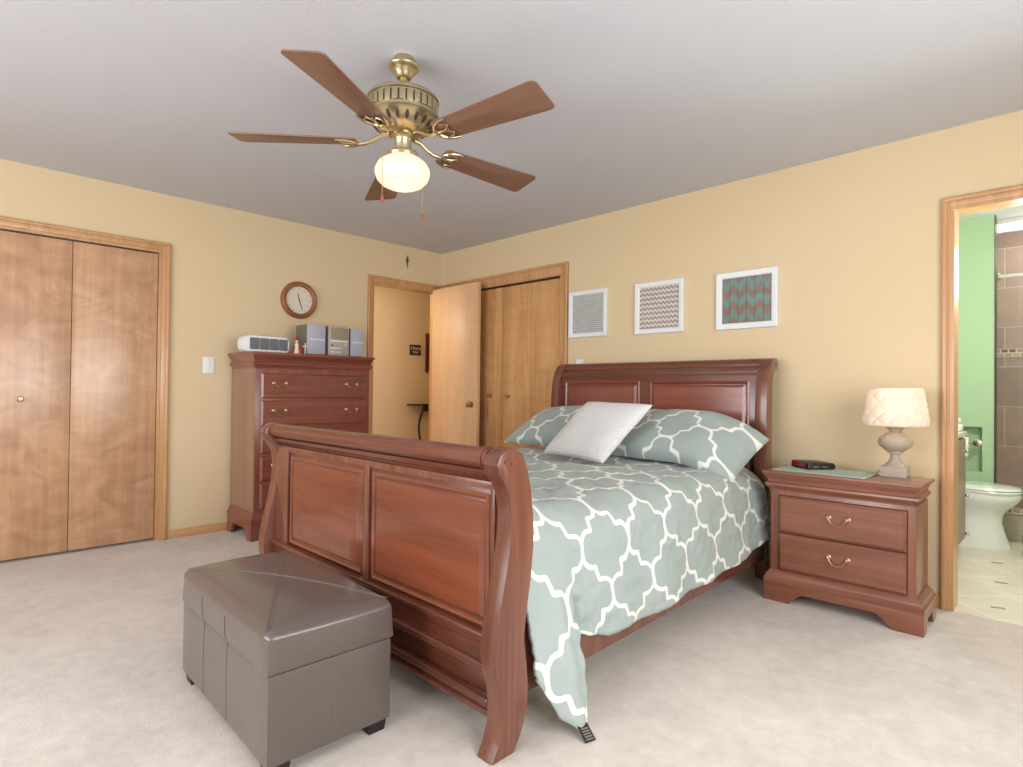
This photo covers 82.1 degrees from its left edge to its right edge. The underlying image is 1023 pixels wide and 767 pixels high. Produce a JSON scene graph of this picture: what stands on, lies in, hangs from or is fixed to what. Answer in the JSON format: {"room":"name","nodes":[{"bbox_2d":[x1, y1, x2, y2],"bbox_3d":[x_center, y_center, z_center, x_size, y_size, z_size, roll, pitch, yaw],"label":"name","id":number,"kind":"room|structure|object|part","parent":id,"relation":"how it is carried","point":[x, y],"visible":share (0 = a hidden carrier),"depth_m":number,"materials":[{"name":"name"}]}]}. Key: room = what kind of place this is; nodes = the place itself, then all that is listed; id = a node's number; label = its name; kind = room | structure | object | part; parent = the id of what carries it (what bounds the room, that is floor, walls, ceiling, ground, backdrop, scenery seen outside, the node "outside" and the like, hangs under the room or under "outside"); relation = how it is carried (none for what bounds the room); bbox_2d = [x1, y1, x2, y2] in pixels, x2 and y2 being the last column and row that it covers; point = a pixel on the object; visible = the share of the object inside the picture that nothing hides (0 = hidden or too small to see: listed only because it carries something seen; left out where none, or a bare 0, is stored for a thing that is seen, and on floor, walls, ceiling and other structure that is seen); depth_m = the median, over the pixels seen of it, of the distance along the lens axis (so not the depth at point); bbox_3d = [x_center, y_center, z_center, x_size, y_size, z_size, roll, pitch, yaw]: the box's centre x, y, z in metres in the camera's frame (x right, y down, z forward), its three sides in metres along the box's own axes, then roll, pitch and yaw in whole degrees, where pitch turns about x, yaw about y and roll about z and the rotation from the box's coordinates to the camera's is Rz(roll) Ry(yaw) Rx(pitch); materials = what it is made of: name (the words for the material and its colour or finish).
{"room":"bedroom","nodes":[
{"label":"bedroom","id":0,"kind":"room"},
{"bbox_2d":[0,159,441,530],"bbox_3d":[-2.510,-0.111,4.931,1.220,2.440,7.100,0,-1,45],"label":"wall","id":1,"kind":"structure","parent":0,"point":[231,268],"depth_m":4.43,"materials":[{"name":"beige paint"}]},
{"bbox_2d":[0,229,157,560],"bbox_3d":[-3.197,0.066,3.416,0.076,2.003,1.989,0,-1,45],"label":"door","id":2,"kind":"structure","parent":1,"relation":"in","point":[78,319],"depth_m":3.79,"materials":[{"name":"brown wood"}]},
{"bbox_3d":[-3.002,0.095,3.587,0.043,0.034,0.034,0,-1,45],"label":"knob","id":3,"kind":"part","parent":2,"relation":"part of","materials":[{"name":"gold metal"}]},
{"bbox_3d":[-3.025,0.075,3.619,0.033,1.994,0.484,0,-1,45],"label":"panel","id":4,"kind":"part","parent":2,"relation":"part of","materials":[{"name":"brown wood"}]},
{"bbox_3d":[-2.681,0.082,3.964,0.033,1.994,0.484,0,-1,45],"label":"panel","id":5,"kind":"part","parent":2,"relation":"part of","materials":[{"name":"brown wood"}]},
{"bbox_2d":[0,216,170,540],"bbox_3d":[-3.229,0.040,3.441,0.143,2.092,2.144,0,-1,45],"label":"trim","id":6,"kind":"structure","parent":1,"relation":"attached to","point":[163,250],"depth_m":4.12,"materials":[{"name":"brown wood"}]},
{"bbox_2d":[166,522,242,538],"bbox_3d":[-2.963,1.061,3.632,0.013,0.060,4.657,0,-1,45],"label":"baseboard","id":7,"kind":"structure","parent":1,"relation":"attached to","point":[189,531],"depth_m":4.29,"materials":[{"name":"brown wood"}]},
{"bbox_2d":[203,357,213,372],"bbox_3d":[-2.244,-0.137,4.352,0.014,0.120,0.080,0,-1,45],"label":"light switch","id":8,"kind":"object","parent":1,"relation":"attached to","point":[208,362],"visible":1,"depth_m":4.35,"materials":[{"name":"white plastic"}]},
{"bbox_2d":[280,281,316,318],"bbox_3d":[-1.746,-0.687,4.835,0.035,0.308,0.308,0,-1,45],"label":"wall clock","id":9,"kind":"object","parent":1,"relation":"attached to","point":[298,299],"visible":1,"depth_m":4.83,"materials":[{"name":"brown wood"}]},
{"bbox_2d":[367,274,440,440],"bbox_3d":[-1.049,0.076,5.628,0.143,2.112,0.840,0,-1,45],"label":"trim","id":10,"kind":"structure","parent":1,"relation":"attached to","point":[373,280],"depth_m":5.42,"materials":[{"name":"brown wood"}]},
{"bbox_2d":[409,344,420,355],"bbox_3d":[-1.146,-0.399,7.009,0.016,0.124,0.164,0,-1,45],"label":"wall sign","id":11,"kind":"object","parent":1,"relation":"attached to","point":[414,349],"visible":1,"depth_m":7.00,"materials":[{"name":"brown"}]},
{"bbox_2d":[425,333,429,371],"bbox_3d":[-0.917,-0.369,7.232,0.025,0.470,0.340,0,-1,45],"label":"framed picture","id":12,"kind":"object","parent":1,"relation":"attached to","point":[427,342],"visible":0.3,"depth_m":7.11,"materials":[{"name":"brown wood"}]},
{"bbox_2d":[431,282,480,445],"bbox_3d":[-0.543,0.097,5.564,0.684,2.040,0.138,0,-1,45],"label":"door","id":13,"kind":"structure","parent":1,"relation":"in","point":[456,323],"depth_m":5.52,"materials":[{"name":"brown wood"}]},
{"bbox_3d":[-0.386,0.192,5.344,0.060,0.060,0.051,0,-1,45],"label":"knob","id":14,"kind":"part","parent":13,"relation":"part of","materials":[{"name":"gold metal"}]},
{"bbox_2d":[0,0,1022,253],"bbox_3d":[0.304,-1.371,2.916,5.890,0.100,8.420,0,-1,45],"label":"ceiling","id":15,"kind":"structure","parent":0,"point":[653,100],"depth_m":2.67,"materials":[{"name":"grey paint"}]},
{"bbox_2d":[228,49,554,221],"bbox_3d":[-0.414,-1.011,2.412,1.304,0.646,1.294,0,-1,45],"label":"ceiling fan","id":16,"kind":"object","parent":15,"relation":"hanging from","point":[403,111],"visible":1,"depth_m":2.30,"materials":[{"name":"brown wood"}]},
{"bbox_3d":[-0.873,-0.990,2.377,0.487,0.006,0.160,1,10,-4],"label":"blade","id":17,"kind":"part","parent":16,"relation":"part of","materials":[{"name":"brown wood"}]},
{"bbox_3d":[-0.566,-0.993,1.993,0.160,0.006,0.487,12,2,16],"label":"blade","id":18,"kind":"part","parent":16,"relation":"part of","materials":[{"name":"brown wood"}]},
{"bbox_3d":[-0.596,-0.963,2.804,0.160,0.006,0.487,-11,1,-21],"label":"blade","id":19,"kind":"part","parent":16,"relation":"part of","materials":[{"name":"brown wood"}]},
{"bbox_3d":[-0.510,-0.730,2.311,0.014,0.037,0.014,0,-1,45],"label":"chain pull","id":20,"kind":"part","parent":16,"relation":"part of","materials":[{"name":"brown plastic"}]},
{"bbox_3d":[-0.492,-0.845,2.337,0.003,0.195,0.062,0,-1,35],"label":"pull chain","id":21,"kind":"part","parent":16,"relation":"part of","materials":[{"name":"gold metal"}]},
{"bbox_3d":[-0.446,-0.856,2.403,0.222,0.142,0.222,0,-1,45],"label":"lamp globe","id":22,"kind":"part","parent":16,"relation":"part of","materials":[{"name":"white glass"}]},
{"bbox_3d":[-0.115,-0.968,2.677,0.487,0.006,0.160,3,-13,-40],"label":"blade","id":23,"kind":"part","parent":16,"relation":"part of","materials":[{"name":"brown wood"}]},
{"bbox_3d":[-0.085,-0.998,2.171,0.487,0.006,0.160,-2,-13,33],"label":"blade","id":24,"kind":"part","parent":16,"relation":"part of","materials":[{"name":"brown wood"}]},
{"bbox_2d":[997,216,1022,232],"bbox_3d":[3.889,-1.242,4.606,0.240,0.045,0.280,0,-1,45],"label":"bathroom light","id":25,"kind":"object","parent":15,"relation":"attached to","point":[1016,223],"visible":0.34,"depth_m":4.53,"materials":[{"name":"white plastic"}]},
{"bbox_3d":[3.889,-1.247,4.606,0.240,0.035,0.280,0,-1,45],"label":"frame","id":26,"kind":"part","parent":25,"relation":"part of","materials":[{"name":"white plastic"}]},
{"bbox_2d":[0,528,1022,766],"bbox_3d":[-0.184,1.168,3.362,6.970,0.101,8.200,0,-1,45],"label":"floor","id":27,"kind":"structure","parent":0,"point":[92,674],"depth_m":2.14,"materials":[{"name":"carpet"}]},
{"bbox_2d":[182,550,392,766],"bbox_3d":[-0.799,0.879,2.022,0.419,0.438,0.815,1,-1,-44],"label":"storage ottoman","id":28,"kind":"object","parent":27,"relation":"on","point":[292,652],"visible":1,"depth_m":1.78,"materials":[{"name":"leather"}]},
{"bbox_3d":[-0.797,0.734,2.024,0.415,0.145,0.812,1,-1,-44],"label":"lid","id":29,"kind":"part","parent":28,"relation":"part of","materials":[{"name":"leather"}]},
{"bbox_2d":[227,351,374,541],"bbox_3d":[-1.627,0.448,4.593,0.488,1.335,0.983,0,-1,45],"label":"dresser","id":30,"kind":"object","parent":27,"relation":"on","point":[308,390],"visible":0.56,"depth_m":4.32,"materials":[{"name":"brown wood"}]},
{"bbox_3d":[-1.643,0.949,4.599,0.457,0.082,0.959,0,-1,45],"label":"moulding","id":31,"kind":"part","parent":30,"relation":"part of","materials":[{"name":"brown wood"}]},
{"bbox_2d":[237,335,288,352],"bbox_3d":[-1.834,-0.286,4.349,0.108,0.122,0.345,0,-1,41],"label":"heater","id":32,"kind":"object","parent":30,"relation":"on","point":[245,343],"visible":0.9,"depth_m":4.29,"materials":[{"name":"white plastic"}]},
{"bbox_3d":[-1.857,-0.290,4.243,0.004,0.084,0.070,0,-1,41],"label":"panel","id":33,"kind":"part","parent":32,"relation":"part of","materials":[{"name":"grey plastic"}]},
{"bbox_3d":[-1.809,-0.289,4.298,0.004,0.084,0.070,0,-1,41],"label":"panel","id":34,"kind":"part","parent":32,"relation":"part of","materials":[{"name":"grey plastic"}]},
{"bbox_3d":[-1.761,-0.288,4.353,0.004,0.084,0.070,0,-1,41],"label":"panel","id":35,"kind":"part","parent":32,"relation":"part of","materials":[{"name":"grey plastic"}]},
{"bbox_3d":[-1.713,-0.287,4.408,0.004,0.084,0.070,0,-1,41],"label":"panel","id":36,"kind":"part","parent":32,"relation":"part of","materials":[{"name":"grey plastic"}]},
{"bbox_3d":[-1.483,0.805,4.442,0.020,0.182,0.840,0,-1,45],"label":"drawer","id":37,"kind":"part","parent":30,"relation":"part of","materials":[{"name":"brown wood"}]},
{"bbox_3d":[-1.481,0.609,4.444,0.020,0.182,0.840,0,-1,45],"label":"drawer","id":38,"kind":"part","parent":30,"relation":"part of","materials":[{"name":"brown wood"}]},
{"bbox_3d":[-1.663,0.206,4.229,0.025,0.051,0.120,0,-1,45],"label":"handle","id":39,"kind":"part","parent":30,"relation":"part of","materials":[{"name":"gold metal"}]},
{"bbox_3d":[-1.661,0.010,4.231,0.025,0.051,0.120,0,-1,45],"label":"handle","id":40,"kind":"part","parent":30,"relation":"part of","materials":[{"name":"gold metal"}]},
{"bbox_2d":[294,338,302,353],"bbox_3d":[-1.615,-0.285,4.445,0.047,0.126,0.063,0,-1,45],"label":"figurine","id":41,"kind":"object","parent":30,"relation":"on","point":[298,349],"visible":0.98,"depth_m":4.43,"materials":[{"name":"beige ceramic"}]},
{"bbox_3d":[-1.630,-0.150,4.609,0.460,0.101,0.965,0,-1,45],"label":"crown moulding","id":42,"kind":"part","parent":30,"relation":"part of","materials":[{"name":"brown wood"}]},
{"bbox_2d":[296,324,325,354],"bbox_3d":[-1.578,-0.338,4.614,0.197,0.237,0.150,0,-1,45],"label":"speaker","id":43,"kind":"object","parent":30,"relation":"on","point":[313,335],"visible":0.86,"depth_m":4.55},
{"bbox_3d":[-1.488,0.404,4.456,0.008,1.008,0.913,0,-1,45],"label":"frame","id":44,"kind":"part","parent":30,"relation":"part of","materials":[{"name":"brown wood"}]},
{"bbox_3d":[-1.478,0.413,4.446,0.020,0.182,0.840,0,-1,45],"label":"drawer","id":45,"kind":"part","parent":30,"relation":"part of","materials":[{"name":"brown wood"}]},
{"bbox_3d":[-1.476,0.217,4.448,0.020,0.182,0.840,0,-1,45],"label":"drawer","id":46,"kind":"part","parent":30,"relation":"part of","materials":[{"name":"brown wood"}]},
{"bbox_3d":[-1.474,0.021,4.450,0.020,0.182,0.840,0,-1,45],"label":"drawer","id":47,"kind":"part","parent":30,"relation":"part of","materials":[{"name":"brown wood"}]},
{"bbox_2d":[325,326,348,355],"bbox_3d":[-1.443,-0.339,4.748,0.219,0.232,0.180,0,-1,45],"label":"stereo receiver","id":48,"kind":"object","parent":30,"relation":"on","point":[336,337],"visible":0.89,"depth_m":4.67,"materials":[{"name":"grey"}]},
{"bbox_3d":[-1.258,0.214,4.635,0.025,0.051,0.120,0,-1,45],"label":"handle","id":49,"kind":"part","parent":30,"relation":"part of","materials":[{"name":"gold metal"}]},
{"bbox_2d":[349,329,362,356],"bbox_3d":[-1.333,-0.330,4.873,0.197,0.232,0.117,0,-1,45],"label":"speaker","id":50,"kind":"object","parent":30,"relation":"on","point":[355,335],"visible":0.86,"depth_m":4.80},
{"bbox_2d":[258,358,777,764],"bbox_3d":[0.187,0.475,3.174,1.760,1.290,2.427,0,-1,45],"label":"sleigh bed","id":51,"kind":"object","parent":27,"relation":"on","point":[443,531],"visible":0.71,"depth_m":2.12,"materials":[{"name":"brown wood"}]},
{"bbox_3d":[-1.173,0.647,2.931,0.068,0.912,0.168,0,-1,45],"label":"post","id":52,"kind":"part","parent":51,"relation":"part of","materials":[{"name":"brown wood"}]},
{"bbox_3d":[-0.824,0.553,2.575,0.653,0.418,0.014,0,-1,45],"label":"panel","id":53,"kind":"part","parent":51,"relation":"part of","materials":[{"name":"brown wood"}]},
{"bbox_3d":[-0.622,0.891,2.342,1.578,0.253,0.042,0,-1,45],"label":"rail","id":54,"kind":"part","parent":51,"relation":"part of","materials":[{"name":"brown wood"}]},
{"bbox_3d":[-0.616,0.230,2.348,1.578,0.074,0.074,0,-1,45],"label":"rail","id":55,"kind":"part","parent":51,"relation":"part of","materials":[{"name":"brown wood"}]},
{"bbox_3d":[-0.615,0.285,2.349,1.578,0.054,0.039,0,-1,45],"label":"cove moulding","id":56,"kind":"part","parent":51,"relation":"part of","materials":[{"name":"brown wood"}]},
{"bbox_3d":[-0.591,0.628,2.373,1.590,0.750,0.040,0,-1,45],"label":"footboard","id":57,"kind":"part","parent":51,"relation":"part of","materials":[{"name":"brown wood"}]},
{"bbox_3d":[-0.307,0.553,2.059,0.673,0.418,0.014,0,-1,45],"label":"panel","id":58,"kind":"part","parent":51,"relation":"part of","materials":[{"name":"brown wood"}]},
{"bbox_3d":[-0.014,0.647,1.776,0.070,0.912,0.168,0,-1,45],"label":"post","id":59,"kind":"part","parent":51,"relation":"part of","materials":[{"name":"brown wood"}]},
{"bbox_3d":[0.384,0.492,4.568,0.072,1.290,0.174,0,-1,45],"label":"post","id":60,"kind":"part","parent":51,"relation":"part of","materials":[{"name":"brown wood"}]},
{"bbox_3d":[0.642,0.287,4.247,0.658,0.608,0.014,0,-1,45],"label":"panel","id":61,"kind":"part","parent":51,"relation":"part of","materials":[{"name":"brown wood"}]},
{"bbox_3d":[0.723,0.890,2.608,0.025,0.210,2.127,0,-1,43],"label":"rail","id":62,"kind":"part","parent":51,"relation":"part of","materials":[{"name":"brown wood"}]},
{"bbox_3d":[0.925,0.377,3.993,1.520,0.920,0.035,0,-1,45],"label":"headboard","id":63,"kind":"part","parent":51,"relation":"part of","materials":[{"name":"brown wood"}]},
{"bbox_3d":[0.958,-0.099,4.029,1.503,0.104,0.128,0,-1,45],"label":"rail","id":64,"kind":"part","parent":51,"relation":"part of","materials":[{"name":"brown wood"}]},
{"bbox_3d":[1.170,0.287,3.721,0.678,0.608,0.014,0,-1,45],"label":"panel","id":65,"kind":"part","parent":51,"relation":"part of","materials":[{"name":"brown wood"}]},
{"bbox_3d":[1.500,0.493,3.456,0.072,1.290,0.174,0,-1,45],"label":"post","id":66,"kind":"part","parent":51,"relation":"part of","materials":[{"name":"brown wood"}]},
{"bbox_3d":[0.150,0.673,3.194,1.490,0.290,2.000,0,-1,45],"label":"mattress","id":67,"kind":"object","parent":51,"relation":"on","visible":0},
{"bbox_2d":[516,448,770,742],"bbox_3d":[0.203,0.772,3.106,1.898,0.697,2.041,0,-1,45],"label":"duvet","id":68,"kind":"object","parent":67,"relation":"on","point":[619,541],"visible":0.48,"depth_m":2.35,"materials":[{"name":"fabric"}]},
{"bbox_2d":[505,406,581,446],"bbox_3d":[0.385,0.297,4.095,0.900,0.289,0.345,0,-1,45],"label":"pillow","id":69,"kind":"object","parent":68,"relation":"on","point":[541,429],"visible":0.44,"depth_m":4.11,"materials":[{"name":"fabric"}]},
{"bbox_2d":[581,727,592,740],"bbox_3d":[0.235,1.090,1.827,0.032,0.025,0.029,1,-1,-37],"label":"tag","id":70,"kind":"object","parent":68,"relation":"attached to","point":[586,732],"depth_m":1.83,"materials":[{"name":"grey fabric"}]},
{"bbox_2d":[544,402,651,462],"bbox_3d":[0.490,0.278,3.522,0.319,0.333,0.632,1,-1,-37],"label":"cushion","id":71,"kind":"object","parent":68,"relation":"on","point":[596,429],"visible":1,"depth_m":3.41,"materials":[{"name":"white fabric"}]},
{"bbox_2d":[611,409,768,481],"bbox_3d":[0.991,0.357,3.418,0.855,0.409,0.408,0,-1,45],"label":"pillow","id":72,"kind":"object","parent":68,"relation":"on","point":[722,444],"visible":0.83,"depth_m":3.26,"materials":[{"name":"fabric"}]},
{"bbox_2d":[762,465,935,637],"bbox_3d":[1.685,0.797,2.967,0.712,0.676,0.336,0,-1,44],"label":"nightstand","id":73,"kind":"object","parent":27,"relation":"on","point":[862,544],"visible":0.99,"depth_m":2.82,"materials":[{"name":"brown wood"}]},
{"bbox_2d":[772,465,879,478],"bbox_3d":[1.633,0.448,3.054,0.437,0.022,0.302,0,-1,45],"label":"place mat","id":74,"kind":"object","parent":73,"relation":"on","point":[831,472],"visible":0.85,"depth_m":3.01,"materials":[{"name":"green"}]},
{"bbox_2d":[791,459,834,469],"bbox_3d":[1.627,0.437,3.169,0.160,0.036,0.152,1,-1,-7],"label":"alarm clock","id":75,"kind":"object","parent":74,"relation":"on","point":[806,464],"visible":1,"depth_m":3.10,"materials":[{"name":"black plastic"}]},
{"bbox_3d":[1.581,0.866,2.851,0.113,0.051,0.025,0,-1,44],"label":"handle","id":76,"kind":"part","parent":73,"relation":"part of","materials":[{"name":"gold metal"}]},
{"bbox_3d":[1.583,0.672,2.853,0.113,0.051,0.025,0,-1,44],"label":"handle","id":77,"kind":"part","parent":73,"relation":"part of","materials":[{"name":"gold metal"}]},
{"bbox_3d":[1.596,0.872,2.868,0.560,0.185,0.020,0,-1,44],"label":"drawer","id":78,"kind":"part","parent":73,"relation":"part of","materials":[{"name":"brown wood"}]},
{"bbox_3d":[1.598,0.678,2.870,0.560,0.185,0.020,0,-1,44],"label":"drawer","id":79,"kind":"part","parent":73,"relation":"part of","materials":[{"name":"brown wood"}]},
{"bbox_3d":[1.691,0.519,2.979,0.688,0.088,0.318,0,-1,44],"label":"crown moulding","id":80,"kind":"part","parent":73,"relation":"part of","materials":[{"name":"brown wood"}]},
{"bbox_3d":[1.692,1.007,2.969,0.704,0.065,0.317,0,-1,44],"label":"moulding","id":81,"kind":"part","parent":73,"relation":"part of","materials":[{"name":"brown wood"}]},
{"bbox_2d":[862,388,929,478],"bbox_3d":[1.903,0.241,2.909,0.282,0.437,0.281,1,-1,-36],"label":"table lamp","id":82,"kind":"object","parent":73,"relation":"on","point":[896,409],"visible":1,"depth_m":2.84,"materials":[{"name":"stone"},{"name":"fabric"}]},
{"bbox_3d":[1.903,0.115,2.911,0.282,0.185,0.281,0,-1,44],"label":"lamp shade","id":83,"kind":"part","parent":82,"relation":"part of","materials":[{"name":"beige fabric"}]},
{"bbox_2d":[958,431,969,544],"bbox_3d":[2.609,0.737,3.873,0.554,0.832,0.995,0,-1,45],"label":"vanity cabinet","id":84,"kind":"object","parent":27,"relation":"on","point":[962,451],"visible":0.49,"depth_m":3.91,"materials":[{"name":"brown"}]},
{"bbox_3d":[2.955,0.715,3.879,0.016,0.685,0.450,0,-1,45],"label":"door","id":85,"kind":"part","parent":84,"relation":"part of","materials":[{"name":"white"}]},
{"bbox_2d":[958,431,966,437],"bbox_3d":[2.606,0.337,3.885,0.532,0.032,0.995,0,-1,45],"label":"countertop","id":86,"kind":"structure","parent":84,"relation":"on","point":[961,433],"depth_m":3.91,"materials":[{"name":"white stone"}]},
{"bbox_2d":[958,418,962,431],"bbox_3d":[2.996,0.282,4.023,0.140,0.090,0.180,0,-1,45],"label":"hand towel","id":87,"kind":"object","parent":86,"relation":"on","point":[960,426],"visible":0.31,"depth_m":3.97,"materials":[{"name":"white fabric"}]},
{"bbox_2d":[959,480,1022,549],"bbox_3d":[3.279,0.778,4.359,0.788,0.775,0.420,0,-1,45],"label":"toilet","id":88,"kind":"object","parent":27,"relation":"on","point":[987,503],"visible":0.37,"depth_m":4.13,"materials":[{"name":"white ceramic"}]},
{"bbox_3d":[3.386,0.762,4.253,0.488,0.016,0.366,0,-1,45],"label":"seat","id":89,"kind":"part","parent":88,"relation":"part of","materials":[{"name":"white ceramic"}]},
{"bbox_3d":[3.381,0.736,4.258,0.495,0.031,0.362,0,-1,45],"label":"lid","id":90,"kind":"part","parent":88,"relation":"part of","materials":[{"name":"white ceramic"}]},
{"bbox_2d":[1002,514,1022,542],"bbox_3d":[4.074,1.072,4.089,1.065,0.199,0.120,0,-1,45],"label":"shower curb","id":91,"kind":"object","parent":27,"relation":"on","point":[1012,524],"depth_m":4.35,"materials":[{"name":"tile"}]},
{"bbox_2d":[441,110,1022,594],"bbox_3d":[1.370,-0.079,3.901,5.770,2.440,0.120,0,-1,45],"label":"wall","id":92,"kind":"structure","parent":0,"point":[854,239],"depth_m":3.41,"materials":[{"name":"beige paint"}]},
{"bbox_2d":[441,262,568,364],"bbox_3d":[-0.089,0.079,5.333,1.624,2.122,0.145,0,-1,45],"label":"trim","id":93,"kind":"structure","parent":92,"relation":"attached to","point":[561,270],"depth_m":4.87,"materials":[{"name":"brown wood"}]},
{"bbox_2d":[479,277,559,448],"bbox_3d":[-0.117,0.119,5.305,1.456,2.000,0.073,0,-1,45],"label":"door","id":94,"kind":"structure","parent":92,"relation":"in","point":[520,330],"depth_m":5.16,"materials":[{"name":"brown wood"}]},
{"bbox_3d":[-0.214,0.127,5.432,0.381,1.986,0.030,0,-1,45],"label":"panel","id":95,"kind":"part","parent":94,"relation":"part of","materials":[{"name":"brown wood"}]},
{"bbox_3d":[0.047,0.127,5.172,0.343,1.986,0.030,0,-1,45],"label":"panel","id":96,"kind":"part","parent":94,"relation":"part of","materials":[{"name":"brown wood"}]},
{"bbox_3d":[0.292,0.127,4.927,0.342,1.986,0.030,0,-1,45],"label":"panel","id":97,"kind":"part","parent":94,"relation":"part of","materials":[{"name":"brown wood"}]},
{"bbox_2d":[576,359,582,363],"bbox_3d":[0.537,-0.131,4.642,0.072,0.120,0.008,0,-1,45],"label":"wall plate","id":98,"kind":"object","parent":92,"relation":"attached to","point":[579,361],"visible":0.28,"depth_m":4.64,"materials":[{"name":"white plastic"}]},
{"bbox_2d":[568,287,607,337],"bbox_3d":[0.593,-0.545,4.584,0.368,0.366,0.023,0,-1,45],"label":"picture frame","id":99,"kind":"object","parent":92,"relation":"attached to","point":[588,309],"visible":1,"depth_m":4.58,"materials":[{"name":"white plastic"}]},
{"bbox_2d":[573,293,602,333],"bbox_3d":[0.598,-0.545,4.589,0.304,0.302,0.005,0,-1,45],"label":"print","id":100,"kind":"object","parent":99,"relation":"attached to","point":[587,307],"depth_m":4.58},
{"bbox_2d":[634,278,684,334],"bbox_3d":[1.037,-0.538,4.140,0.384,0.368,0.023,0,-1,45],"label":"picture frame","id":101,"kind":"object","parent":92,"relation":"attached to","point":[659,305],"visible":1,"depth_m":4.13,"materials":[{"name":"white plastic"}]},
{"bbox_2d":[639,284,678,328],"bbox_3d":[1.042,-0.538,4.145,0.316,0.300,0.005,0,-1,45],"label":"print","id":102,"kind":"object","parent":101,"relation":"attached to","point":[658,303],"depth_m":4.14},
{"bbox_2d":[716,266,778,329],"bbox_3d":[1.478,-0.530,3.700,0.390,0.366,0.023,0,-1,45],"label":"picture frame","id":103,"kind":"object","parent":92,"relation":"attached to","point":[745,299],"visible":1,"depth_m":3.69,"materials":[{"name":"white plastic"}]},
{"bbox_2d":[722,273,771,323],"bbox_3d":[1.483,-0.530,3.705,0.318,0.294,0.005,0,-1,45],"label":"print","id":104,"kind":"object","parent":103,"relation":"attached to","point":[746,297],"depth_m":3.70},
{"bbox_2d":[751,565,939,607],"bbox_3d":[1.854,1.108,3.299,3.995,0.065,0.013,0,-1,45],"label":"baseboard","id":105,"kind":"structure","parent":92,"relation":"attached to","point":[937,596],"depth_m":2.98,"materials":[{"name":"brown wood"}]},
{"bbox_2d":[940,184,1022,610],"bbox_3d":[2.528,0.100,2.723,0.855,2.082,0.145,0,-1,45],"label":"trim","id":106,"kind":"structure","parent":92,"relation":"attached to","point":[1010,196],"depth_m":2.96,"materials":[{"name":"brown wood"}]},
{"bbox_2d":[990,562,1007,608],"bbox_3d":[2.908,1.150,3.308,0.326,0.001,1.074,0,-1,39],"label":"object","id":107,"kind":"structure","parent":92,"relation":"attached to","point":[991,562],"depth_m":3.37,"materials":[{"name":"brown tile"}]},
{"bbox_2d":[958,215,994,482],"bbox_3d":[3.439,-0.048,4.662,0.625,2.440,0.120,0,-1,45],"label":"wall","id":108,"kind":"structure","parent":0,"point":[976,235],"depth_m":4.48,"materials":[{"name":"green paint"}]},
{"bbox_2d":[969,439,981,445],"bbox_3d":[3.482,0.450,4.473,0.153,0.056,0.072,0,-1,45],"label":"toilet paper holder","id":109,"kind":"object","parent":108,"relation":"attached to","point":[976,442],"visible":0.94,"depth_m":4.44,"materials":[{"name":"silver metal"}]},
{"bbox_2d":[963,437,969,455],"bbox_3d":[3.442,0.479,4.478,0.074,0.142,0.084,0,-1,45],"label":"toilet paper roll","id":110,"kind":"object","parent":109,"relation":"hanging from","point":[967,438],"visible":0.35,"depth_m":4.43,"materials":[{"name":"white paper"}]},
{"bbox_2d":[994,215,996,482],"bbox_3d":[3.662,-0.048,4.440,0.004,2.440,0.130,0,-1,45],"label":"trim","id":111,"kind":"structure","parent":108,"relation":"attached to","point":[995,237],"depth_m":4.42,"materials":[{"name":"grey metal"}]},
{"bbox_2d":[1005,507,1022,515],"bbox_3d":[4.076,0.955,4.090,1.065,0.035,0.140,0,-1,45],"label":"trim","id":112,"kind":"structure","parent":108,"relation":"attached to","point":[1015,511],"depth_m":4.35,"materials":[{"name":"tile"}]},
{"bbox_2d":[997,231,1022,507],"bbox_3d":[4.307,-0.038,4.771,1.700,2.440,0.100,0,-1,45],"label":"wall","id":113,"kind":"structure","parent":0,"point":[1010,244],"depth_m":4.87,"materials":[{"name":"tile"}]},
{"bbox_2d":[997,348,1022,356],"bbox_3d":[4.270,-0.253,4.735,1.700,0.070,0.010,0,-1,45],"label":"trim","id":114,"kind":"structure","parent":113,"relation":"attached to","point":[1018,352],"depth_m":4.86,"materials":[{"name":"tile"}]},
{"bbox_3d":[-1.366,1.184,6.022,1.100,0.098,3.700,0,-1,45],"label":"floor","id":115,"kind":"structure","parent":0,"visible":0},
{"bbox_2d":[407,404,428,438],"bbox_3d":[-0.917,0.699,7.096,0.200,0.906,0.720,0,-1,45],"label":"console table","id":116,"kind":"object","parent":115,"relation":"on","point":[425,407],"visible":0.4,"depth_m":6.83,"materials":[{"name":"black metal"}]},
{"bbox_3d":[-1.056,0.714,6.843,0.032,0.869,0.093,0,-1,45],"label":"leg","id":117,"kind":"part","parent":116,"relation":"part of","materials":[{"name":"black metal"}]},
{"bbox_3d":[3.396,-0.057,3.858,1.900,2.440,2.680,0,-1,45],"label":"wall","id":118,"kind":"structure","parent":0,"visible":0},
{"bbox_2d":[998,273,1022,280],"bbox_3d":[4.109,-0.817,4.123,1.063,0.060,0.060,0,-1,45],"label":"shower rod","id":119,"kind":"object","parent":118,"relation":"attached to","point":[1000,276],"visible":1,"depth_m":4.45,"materials":[{"name":"white metal"}]},
{"bbox_3d":[4.108,-0.817,4.125,1.050,0.028,0.028,0,-1,45],"label":"rod","id":120,"kind":"part","parent":119,"relation":"part of","materials":[{"name":"white plastic"}]}
]}

